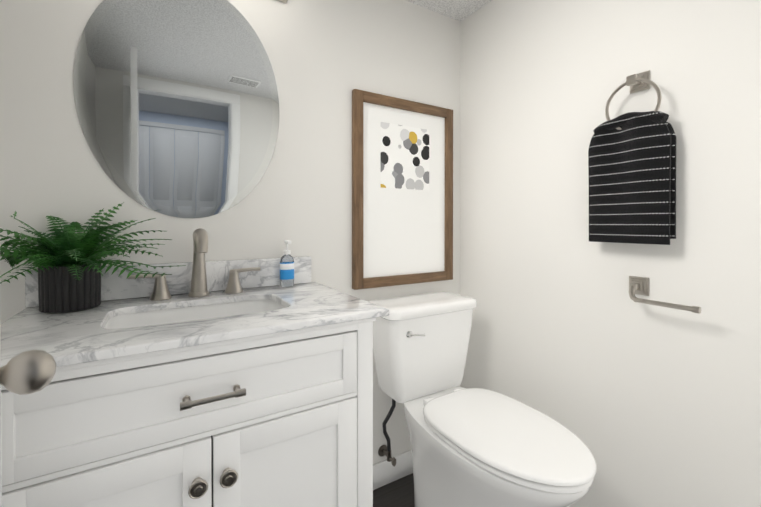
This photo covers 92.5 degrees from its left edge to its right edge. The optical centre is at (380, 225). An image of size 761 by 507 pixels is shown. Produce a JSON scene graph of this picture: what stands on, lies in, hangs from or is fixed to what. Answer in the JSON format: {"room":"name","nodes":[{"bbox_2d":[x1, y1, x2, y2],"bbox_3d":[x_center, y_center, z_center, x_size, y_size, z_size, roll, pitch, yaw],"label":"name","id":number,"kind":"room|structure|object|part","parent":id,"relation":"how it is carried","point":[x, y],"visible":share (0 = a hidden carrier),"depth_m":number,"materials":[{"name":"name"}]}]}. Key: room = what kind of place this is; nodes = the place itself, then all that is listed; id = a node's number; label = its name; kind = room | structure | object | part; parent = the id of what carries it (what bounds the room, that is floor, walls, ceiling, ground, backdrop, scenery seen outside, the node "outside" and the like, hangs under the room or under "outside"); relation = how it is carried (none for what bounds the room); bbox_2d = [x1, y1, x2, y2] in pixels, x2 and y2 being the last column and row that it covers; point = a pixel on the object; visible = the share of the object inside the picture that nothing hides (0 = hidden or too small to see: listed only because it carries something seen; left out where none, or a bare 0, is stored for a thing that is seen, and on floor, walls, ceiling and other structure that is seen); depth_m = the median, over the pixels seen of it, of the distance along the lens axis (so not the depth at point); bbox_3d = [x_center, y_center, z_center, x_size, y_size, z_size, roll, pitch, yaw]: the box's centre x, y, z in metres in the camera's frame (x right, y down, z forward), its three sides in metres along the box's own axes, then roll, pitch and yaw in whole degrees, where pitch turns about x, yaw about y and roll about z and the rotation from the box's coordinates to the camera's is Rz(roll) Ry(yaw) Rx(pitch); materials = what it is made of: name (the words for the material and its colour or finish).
{"room":"bathroom","nodes":[
{"label":"bathroom","id":0,"kind":"room"},
{"bbox_2d":[0,0,459,464],"bbox_3d":[-0.429,0.063,1.505,2.148,2.315,0.100,0,0,-31],"label":"wall","id":1,"kind":"structure","parent":0,"point":[326,57],"depth_m":1.47,"materials":[{"name":"white paint"}]},
{"bbox_2d":[74,0,278,217],"bbox_3d":[-0.675,-0.448,1.289,0.636,0.844,0.006,0,0,-31],"label":"mirror","id":2,"kind":"object","parent":1,"relation":"attached to","point":[177,104],"visible":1,"depth_m":1.27,"materials":[{"name":"clear glass"}]},
{"bbox_2d":[373,449,412,489],"bbox_3d":[0.058,1.163,1.738,0.840,0.112,0.018,0,0,-31],"label":"baseboard","id":3,"kind":"structure","parent":1,"relation":"attached to","point":[385,472],"depth_m":1.73,"materials":[{"name":"white"}]},
{"bbox_2d":[352,89,452,289],"bbox_3d":[0.126,-0.161,1.764,0.578,0.886,0.028,0,0,-31],"label":"picture frame","id":4,"kind":"object","parent":1,"relation":"attached to","point":[402,191],"visible":0.98,"depth_m":1.75,"materials":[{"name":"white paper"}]},
{"bbox_2d":[381,122,428,189],"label":"art","id":5,"kind":"object","parent":4,"relation":"attached to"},
{"bbox_2d":[373,473,414,506],"bbox_3d":[0.349,1.254,0.084,3.400,0.050,3.350,0,0,-31],"label":"floor","id":6,"kind":"structure","parent":0,"point":[399,492],"depth_m":1.65,"materials":[{"name":"black tile"}]},
{"bbox_2d":[0,256,388,506],"bbox_3d":[-0.504,0.677,1.056,0.900,1.093,0.591,0,0,-31],"label":"bathroom vanity","id":7,"kind":"object","parent":6,"relation":"on","point":[257,391],"visible":0.94,"depth_m":0.86,"materials":[{"name":"white wood"}]},
{"bbox_2d":[0,202,185,312],"bbox_3d":[-0.779,0.082,1.006,0.433,0.312,0.365,0,0,-31],"label":"fern plant","id":8,"kind":"object","parent":7,"relation":"on","point":[68,265],"visible":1,"depth_m":1.00,"materials":[{"name":"green plant"}]},
{"bbox_3d":[-0.377,0.381,0.820,0.739,0.167,0.058,0,0,-31],"label":"drawer","id":9,"kind":"part","parent":7,"relation":"part of","materials":[{"name":"white wood"}]},
{"bbox_3d":[-0.379,0.786,0.825,0.739,0.608,0.051,0,0,-31],"label":"door","id":10,"kind":"part","parent":7,"relation":"part of","materials":[{"name":"white wood"}]},
{"bbox_2d":[127,228,260,300],"bbox_3d":[-0.600,0.122,1.210,0.404,0.228,0.137,0,0,-31],"label":"faucet","id":11,"kind":"object","parent":7,"relation":"on","point":[160,291],"visible":0.98,"depth_m":1.22,"materials":[{"name":"silver metal"}]},
{"bbox_2d":[104,300,285,328],"bbox_3d":[-0.512,0.339,1.057,0.488,0.159,0.284,0,0,-31],"label":"sink","id":12,"kind":"object","parent":7,"relation":"in","point":[181,312],"depth_m":1.15,"materials":[{"name":"white ceramic"}]},
{"bbox_2d":[280,240,293,286],"bbox_3d":[-0.361,0.146,1.421,0.054,0.178,0.052,0,0,23],"label":"soap bottle","id":13,"kind":"object","parent":7,"relation":"on","point":[286,269],"visible":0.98,"depth_m":1.38,"materials":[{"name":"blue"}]},
{"bbox_2d":[368,292,595,506],"bbox_3d":[0.350,0.778,1.397,0.490,0.885,0.896,0,0,-31],"label":"toilet","id":14,"kind":"object","parent":6,"relation":"on","point":[476,447],"visible":0.98,"depth_m":1.34,"materials":[{"name":"white ceramic"}]},
{"bbox_3d":[0.191,0.535,1.658,0.490,0.400,0.258,0,0,-31],"label":"tank","id":15,"kind":"part","parent":14,"relation":"part of","materials":[{"name":"white ceramic"}]},
{"bbox_3d":[0.422,0.714,1.277,0.404,0.048,0.618,0,0,-31],"label":"seat","id":16,"kind":"part","parent":14,"relation":"part of","materials":[{"name":"white plastic"}]},
{"bbox_2d":[406,0,491,21],"bbox_3d":[0.349,-1.111,0.069,3.400,0.050,3.350,0,0,-31],"label":"ceiling","id":17,"kind":"structure","parent":0,"point":[459,10],"depth_m":1.82,"materials":[{"name":"white paint"}]},
{"bbox_2d":[460,0,760,506],"bbox_3d":[0.923,0.064,1.248,0.100,2.315,1.740,0,0,-31],"label":"wall","id":18,"kind":"structure","parent":0,"point":[648,405],"depth_m":1.28,"materials":[{"name":"white paint"}]},
{"bbox_2d":[588,70,675,244],"bbox_3d":[0.835,-0.228,1.217,0.080,0.570,0.249,0,0,-31],"label":"towel ring","id":19,"kind":"object","parent":18,"relation":"attached to","point":[632,173],"visible":1,"depth_m":1.18,"materials":[{"name":"black fabric"}]},
{"bbox_2d":[628,276,700,313],"bbox_3d":[0.878,0.210,1.142,0.086,0.076,0.216,0,0,-31],"label":"paper holder","id":20,"kind":"object","parent":18,"relation":"attached to","point":[639,285],"visible":1,"depth_m":1.18,"materials":[{"name":"silver metal"}]},
{"bbox_3d":[0.466,0.072,0.025,1.948,2.315,0.120,0,0,-31],"label":"wall","id":21,"kind":"structure","parent":0,"visible":0},
{"bbox_2d":[0,331,55,506],"bbox_3d":[-0.305,0.131,0.107,0.204,2.180,0.762,0,0,-31],"label":"door","id":22,"kind":"structure","parent":21,"relation":"in","point":[29,372],"depth_m":0.40,"materials":[{"name":"white paint"}]}
]}

